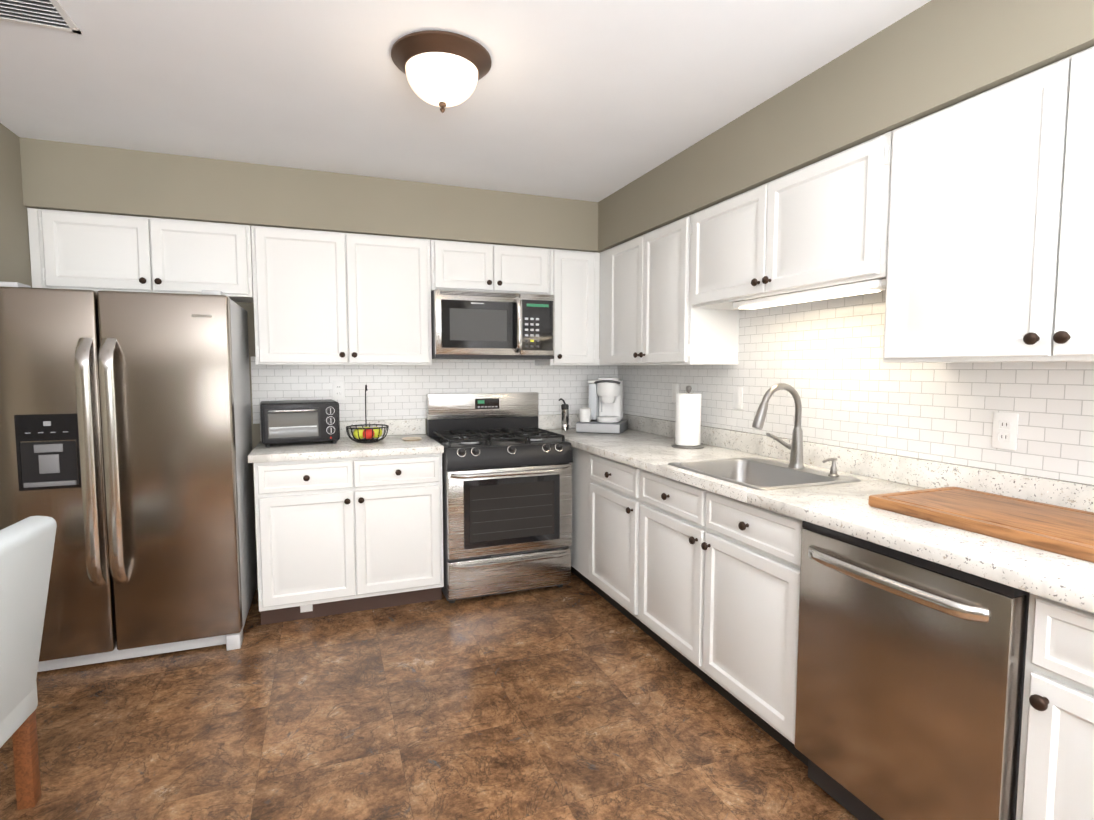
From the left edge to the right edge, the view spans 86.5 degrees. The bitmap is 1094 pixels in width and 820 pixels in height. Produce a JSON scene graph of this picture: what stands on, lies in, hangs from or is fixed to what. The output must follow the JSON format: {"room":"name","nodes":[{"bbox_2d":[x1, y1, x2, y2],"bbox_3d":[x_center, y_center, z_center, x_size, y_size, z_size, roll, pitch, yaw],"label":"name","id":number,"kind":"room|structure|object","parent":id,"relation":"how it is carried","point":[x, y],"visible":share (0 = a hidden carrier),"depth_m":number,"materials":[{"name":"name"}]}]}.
{"room":"kitchen","nodes":[
{"label":"kitchen","id":0,"kind":"room"},
{"bbox_2d":[0,123,31,287],"bbox_3d":[-2.498,-0.060,2.691,0.115,2.440,0.920,-2,4,-21],"label":"wall","id":1,"kind":"structure","parent":0,"point":[15,263],"depth_m":2.67,"materials":[{"name":"paint"}]},
{"bbox_2d":[235,302,599,590],"bbox_3d":[-1.966,-0.115,3.449,5.540,2.440,0.120,-2,4,-21],"label":"wall","id":2,"kind":"structure","parent":0,"point":[249,309],"depth_m":3.46,"materials":[{"name":"paint"}]},
{"bbox_2d":[27,208,254,302],"bbox_3d":[-2.099,-0.801,3.107,0.960,0.383,0.326,-2,4,-21],"label":"upper cabinet","id":3,"kind":"object","parent":2,"relation":"attached to","point":[96,252],"depth_m":2.95,"materials":[{"name":"white paint"}]},
{"bbox_2d":[251,225,434,364],"bbox_3d":[-1.198,-0.643,3.463,0.962,0.749,0.326,-2,4,-21],"label":"upper cabinet","id":4,"kind":"object","parent":2,"relation":"attached to","point":[315,297],"depth_m":3.30,"materials":[{"name":"white paint"}]},
{"bbox_2d":[251,356,617,423],"bbox_3d":[-0.612,-0.149,3.896,2.450,0.400,0.008,-2,4,-21],"label":"tile backsplash","id":5,"kind":"structure","parent":2,"relation":"attached to","point":[397,391],"depth_m":3.79,"materials":[{"name":"white tile"}]},
{"bbox_2d":[332,381,344,399],"bbox_3d":[-1.300,-0.123,3.625,0.072,0.116,0.009,-2,4,-21],"label":"outlet","id":6,"kind":"object","parent":5,"relation":"attached to","point":[338,388],"visible":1,"depth_m":3.62,"materials":[{"name":"white plastic"}]},
{"bbox_2d":[435,240,554,295],"bbox_3d":[-0.389,-0.890,3.755,0.764,0.299,0.326,-2,4,-21],"label":"upper cabinet","id":7,"kind":"object","parent":2,"relation":"attached to","point":[464,266],"depth_m":3.61,"materials":[{"name":"white paint"}]},
{"bbox_2d":[431,289,553,359],"bbox_3d":[-0.365,-0.529,3.716,0.756,0.404,0.460,-2,4,-21],"label":"microwave","id":8,"kind":"object","parent":7,"relation":"attached to","point":[488,325],"visible":1,"depth_m":3.55,"materials":[{"name":"grey paint"}]},
{"bbox_2d":[535,249,599,365],"bbox_3d":[0.137,-0.680,3.971,0.355,0.749,0.326,-2,4,-21],"label":"upper cabinet","id":9,"kind":"object","parent":2,"relation":"attached to","point":[577,273],"depth_m":3.82,"materials":[{"name":"white paint"}]},
{"bbox_2d":[0,572,857,819],"bbox_3d":[-0.876,1.333,0.687,5.540,0.050,6.240,-2,4,-21],"label":"floor","id":10,"kind":"structure","parent":0,"point":[577,698],"depth_m":2.18,"materials":[{"name":"tile"}]},
{"bbox_2d":[0,516,56,809],"bbox_3d":[-1.711,0.793,1.519,0.594,0.907,0.498,-2,4,-21],"label":"dining chair","id":11,"kind":"object","parent":10,"relation":"on","point":[26,549],"visible":1,"depth_m":1.69,"materials":[{"name":"white leather"}]},
{"bbox_2d":[0,281,256,671],"bbox_3d":[-2.014,0.289,2.910,0.890,1.712,0.836,-2,4,-21],"label":"refrigerator","id":12,"kind":"object","parent":10,"relation":"on","point":[125,436],"visible":0.88,"depth_m":2.60,"materials":[{"name":"grey metal"}]},
{"bbox_2d":[253,453,443,624],"bbox_3d":[-1.137,0.672,3.400,0.957,0.878,0.661,-2,4,-21],"label":"base cabinet","id":13,"kind":"object","parent":10,"relation":"on","point":[340,536],"visible":0.96,"depth_m":3.12,"materials":[{"name":"white paint"}]},
{"bbox_2d":[300,605,312,612],"bbox_3d":[-1.303,1.072,3.148,0.065,0.045,0.008,-2,4,-21],"label":"outlet","id":14,"kind":"object","parent":13,"relation":"attached to","point":[306,608],"visible":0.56,"depth_m":3.15,"materials":[{"name":"white plastic"}]},
{"bbox_2d":[248,419,443,462],"bbox_3d":[-1.148,0.162,3.367,0.980,0.140,0.650,-2,4,-21],"label":"countertop","id":15,"kind":"structure","parent":13,"relation":"on","point":[392,443],"depth_m":3.22,"materials":[{"name":"stone"}]},
{"bbox_2d":[260,399,339,446],"bbox_3d":[-1.425,0.071,3.354,0.405,0.241,0.339,-2,5,-27],"label":"toaster oven","id":16,"kind":"object","parent":15,"relation":"on","point":[292,421],"visible":1,"depth_m":3.23,"materials":[{"name":"grey metal"}]},
{"bbox_2d":[346,385,388,442],"bbox_3d":[-1.061,0.019,3.427,0.243,0.335,0.258,-2,4,-21],"label":"fruit basket","id":17,"kind":"object","parent":15,"relation":"on","point":[359,440],"visible":0.9,"depth_m":3.40,"materials":[{"name":"black metal"}]},
{"bbox_2d":[353,427,381,438],"bbox_3d":[-1.059,0.135,3.433,0.166,0.071,0.149,-2,4,-21],"label":"fruit","id":18,"kind":"object","parent":17,"relation":"in","point":[368,433],"visible":0.73,"depth_m":3.38,"materials":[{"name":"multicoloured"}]},
{"bbox_2d":[402,437,421,440],"bbox_3d":[-0.820,0.176,3.522,0.115,0.008,0.145,-2,4,-21],"label":"spoon rest","id":19,"kind":"object","parent":15,"relation":"on","point":[411,438],"visible":1,"depth_m":3.52,"materials":[{"name":"beige ceramic"}]},
{"bbox_2d":[426,392,572,606],"bbox_3d":[-0.307,0.500,3.639,0.756,1.186,0.722,-2,4,-21],"label":"gas range","id":20,"kind":"object","parent":10,"relation":"on","point":[507,491],"visible":1,"depth_m":3.39,"materials":[{"name":"grey metal"}]},
{"bbox_2d":[569,447,580,578],"bbox_3d":[0.387,0.635,3.908,0.605,0.878,0.796,-2,4,-21],"label":"base cabinet","id":21,"kind":"object","parent":10,"relation":"on","point":[575,548],"depth_m":3.60,"materials":[{"name":"white paint"}]},
{"bbox_2d":[538,383,1093,612],"bbox_3d":[1.004,0.178,2.180,0.662,0.542,4.398,-2,4,-21],"label":"countertop","id":22,"kind":"structure","parent":21,"relation":"on","point":[823,485],"depth_m":2.06,"materials":[{"name":"stone"}]},
{"bbox_2d":[559,398,568,430],"bbox_3d":[0.114,0.030,4.009,0.075,0.228,0.052,-2,4,-21],"label":"pepper mill","id":23,"kind":"object","parent":22,"relation":"on","point":[564,416],"visible":1,"depth_m":3.99,"materials":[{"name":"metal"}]},
{"bbox_2d":[576,419,627,433],"bbox_3d":[0.381,0.111,4.007,0.300,0.068,0.326,1,4,17],"label":"stand","id":24,"kind":"object","parent":22,"relation":"on","point":[595,426],"visible":0.96,"depth_m":3.87,"materials":[{"name":"grey plastic"}]},
{"bbox_2d":[579,407,590,421],"bbox_3d":[0.259,0.028,3.942,0.083,0.104,0.083,-2,4,-21],"label":"jar","id":25,"kind":"object","parent":24,"relation":"on","point":[584,414],"visible":1,"depth_m":3.91,"materials":[{"name":"white ceramic"}]},
{"bbox_2d":[588,377,622,422],"bbox_3d":[0.416,-0.076,4.018,0.277,0.301,0.314,-2,4,-21],"label":"coffee maker","id":26,"kind":"object","parent":24,"relation":"on","point":[605,404],"visible":1,"depth_m":3.97,"materials":[{"name":"white plastic"}]},
{"bbox_2d":[671,386,703,448],"bbox_3d":[0.775,0.035,3.189,0.176,0.337,0.176,-2,4,-21],"label":"paper towel holder","id":27,"kind":"object","parent":22,"relation":"on","point":[688,423],"visible":1,"depth_m":3.13,"materials":[{"name":"white paper"}]},
{"bbox_2d":[667,457,861,530],"bbox_3d":[0.881,0.342,2.441,0.500,0.178,0.620,-2,4,-21],"label":"sink basin","id":28,"kind":"object","parent":22,"relation":"in","point":[753,473],"depth_m":2.55,"materials":[{"name":"silver metal"}]},
{"bbox_2d":[822,457,839,476],"bbox_3d":[1.121,0.226,2.299,0.077,0.074,0.039,-2,4,-21],"label":"soap dispenser","id":29,"kind":"object","parent":22,"relation":"on","point":[833,469],"depth_m":2.30,"materials":[{"name":"silver metal"}]},
{"bbox_2d":[868,487,1093,562],"bbox_3d":[1.309,0.301,1.615,0.405,0.032,0.630,-2,4,-21],"label":"cutting board","id":30,"kind":"object","parent":22,"relation":"on","point":[1065,531],"visible":1,"depth_m":1.59,"materials":[{"name":"brown wood"}]},
{"bbox_2d":[581,450,707,624],"bbox_3d":[0.628,0.683,3.249,0.626,0.878,0.609,-2,4,-21],"label":"base cabinet","id":31,"kind":"object","parent":10,"relation":"on","point":[610,488],"depth_m":3.10,"materials":[{"name":"white paint"}]},
{"bbox_2d":[637,491,807,765],"bbox_3d":[0.924,0.817,2.480,0.626,0.720,1.051,-2,4,-21],"label":"base cabinet","id":32,"kind":"object","parent":10,"relation":"on","point":[703,584],"depth_m":2.22,"materials":[{"name":"white paint"}]},
{"bbox_2d":[795,521,1029,819],"bbox_3d":[1.185,0.796,1.684,0.704,0.876,0.608,-2,4,-21],"label":"dishwasher","id":33,"kind":"object","parent":10,"relation":"on","point":[910,685],"visible":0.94,"depth_m":1.50,"materials":[{"name":"grey metal"}]},
{"bbox_2d":[1016,593,1093,819],"bbox_3d":[1.442,0.836,1.121,0.626,0.878,0.621,-2,4,-21],"label":"base cabinet","id":34,"kind":"object","parent":10,"relation":"on","point":[1056,774],"depth_m":1.22,"materials":[{"name":"white paint"}]},
{"bbox_2d":[0,0,930,201],"bbox_3d":[-0.876,-1.151,0.508,5.540,0.050,6.240,-2,4,-21],"label":"ceiling","id":35,"kind":"structure","parent":0,"point":[592,100],"depth_m":2.20,"materials":[{"name":"paint"}]},
{"bbox_2d":[0,0,80,33],"bbox_3d":[-1.618,-1.207,1.720,0.318,0.012,0.235,-2,4,-21],"label":"ceiling vent","id":36,"kind":"object","parent":35,"relation":"in","point":[51,14],"visible":1,"depth_m":1.78,"materials":[{"name":"white metal"}]},
{"bbox_2d":[19,137,602,252],"bbox_3d":[-0.979,-1.184,3.506,3.360,0.315,0.335,-2,4,-21],"label":"soffit","id":37,"kind":"structure","parent":35,"relation":"attached to","point":[65,176],"depth_m":3.16,"materials":[{"name":"paint"}]},
{"bbox_2d":[391,30,491,112],"bbox_3d":[-0.368,-1.141,2.044,0.346,0.188,0.346,-2,4,-21],"label":"flush-mount ceiling light","id":38,"kind":"object","parent":35,"relation":"attached to","point":[442,69],"visible":1,"depth_m":1.95,"materials":[{"name":"white glass"}]},
{"bbox_2d":[598,0,1093,250],"bbox_3d":[1.227,-1.073,1.970,0.335,0.315,4.115,-2,4,-21],"label":"soffit","id":39,"kind":"structure","parent":35,"relation":"attached to","point":[930,57],"depth_m":1.94,"materials":[{"name":"paint"}]},
{"bbox_2d":[623,413,1093,485],"bbox_3d":[1.656,0.021,1.561,0.120,2.440,6.000,-2,4,-21],"label":"wall","id":40,"kind":"structure","parent":0,"point":[904,456],"depth_m":2.13,"materials":[{"name":"paint"}]},
{"bbox_2d":[603,217,738,364],"bbox_3d":[0.700,-0.638,3.393,0.326,0.749,0.894,-2,4,-21],"label":"upper cabinet","id":41,"kind":"object","parent":40,"relation":"attached to","point":[647,320],"depth_m":3.19,"materials":[{"name":"white paint"}]},
{"bbox_2d":[687,133,886,313],"bbox_3d":[1.054,-0.712,2.457,0.326,0.466,1.087,-2,4,-21],"label":"upper cabinet","id":42,"kind":"object","parent":40,"relation":"attached to","point":[817,225],"depth_m":2.25,"materials":[{"name":"white paint"}]},
{"bbox_2d":[733,279,885,308],"bbox_3d":[1.027,-0.450,2.303,0.094,0.034,0.785,-2,4,-21],"label":"under-cabinet light","id":43,"kind":"object","parent":42,"relation":"attached to","point":[866,287],"visible":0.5,"depth_m":2.21,"materials":[{"name":"white plastic"}]},
{"bbox_2d":[618,290,1093,484],"bbox_3d":[1.321,-0.170,2.247,0.008,0.678,4.442,-2,4,-21],"label":"tile backsplash","id":44,"kind":"structure","parent":40,"relation":"attached to","point":[824,358],"depth_m":2.31,"materials":[{"name":"white tile"}]},
{"bbox_2d":[672,383,678,401],"bbox_3d":[0.796,-0.106,3.609,0.008,0.116,0.072,-2,4,-21],"label":"light switch","id":45,"kind":"object","parent":44,"relation":"attached to","point":[675,388],"visible":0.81,"depth_m":3.61,"materials":[{"name":"white plastic"}]},
{"bbox_2d":[733,387,742,409],"bbox_3d":[1.006,-0.062,3.062,0.008,0.116,0.072,-2,4,-21],"label":"light switch","id":46,"kind":"object","parent":44,"relation":"attached to","point":[737,397],"visible":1,"depth_m":3.06,"materials":[{"name":"white plastic"}]},
{"bbox_2d":[992,412,1018,449],"bbox_3d":[1.466,0.067,1.861,0.009,0.116,0.072,-2,4,-21],"label":"outlet","id":47,"kind":"object","parent":44,"relation":"attached to","point":[1005,431],"visible":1,"depth_m":1.86,"materials":[{"name":"white plastic"}]},
{"bbox_2d":[883,46,1093,362],"bbox_3d":[1.424,-0.501,1.500,0.326,0.749,0.983,-2,4,-21],"label":"upper cabinet","id":48,"kind":"object","parent":40,"relation":"attached to","point":[965,229],"depth_m":1.58,"materials":[{"name":"white paint"}]}
]}

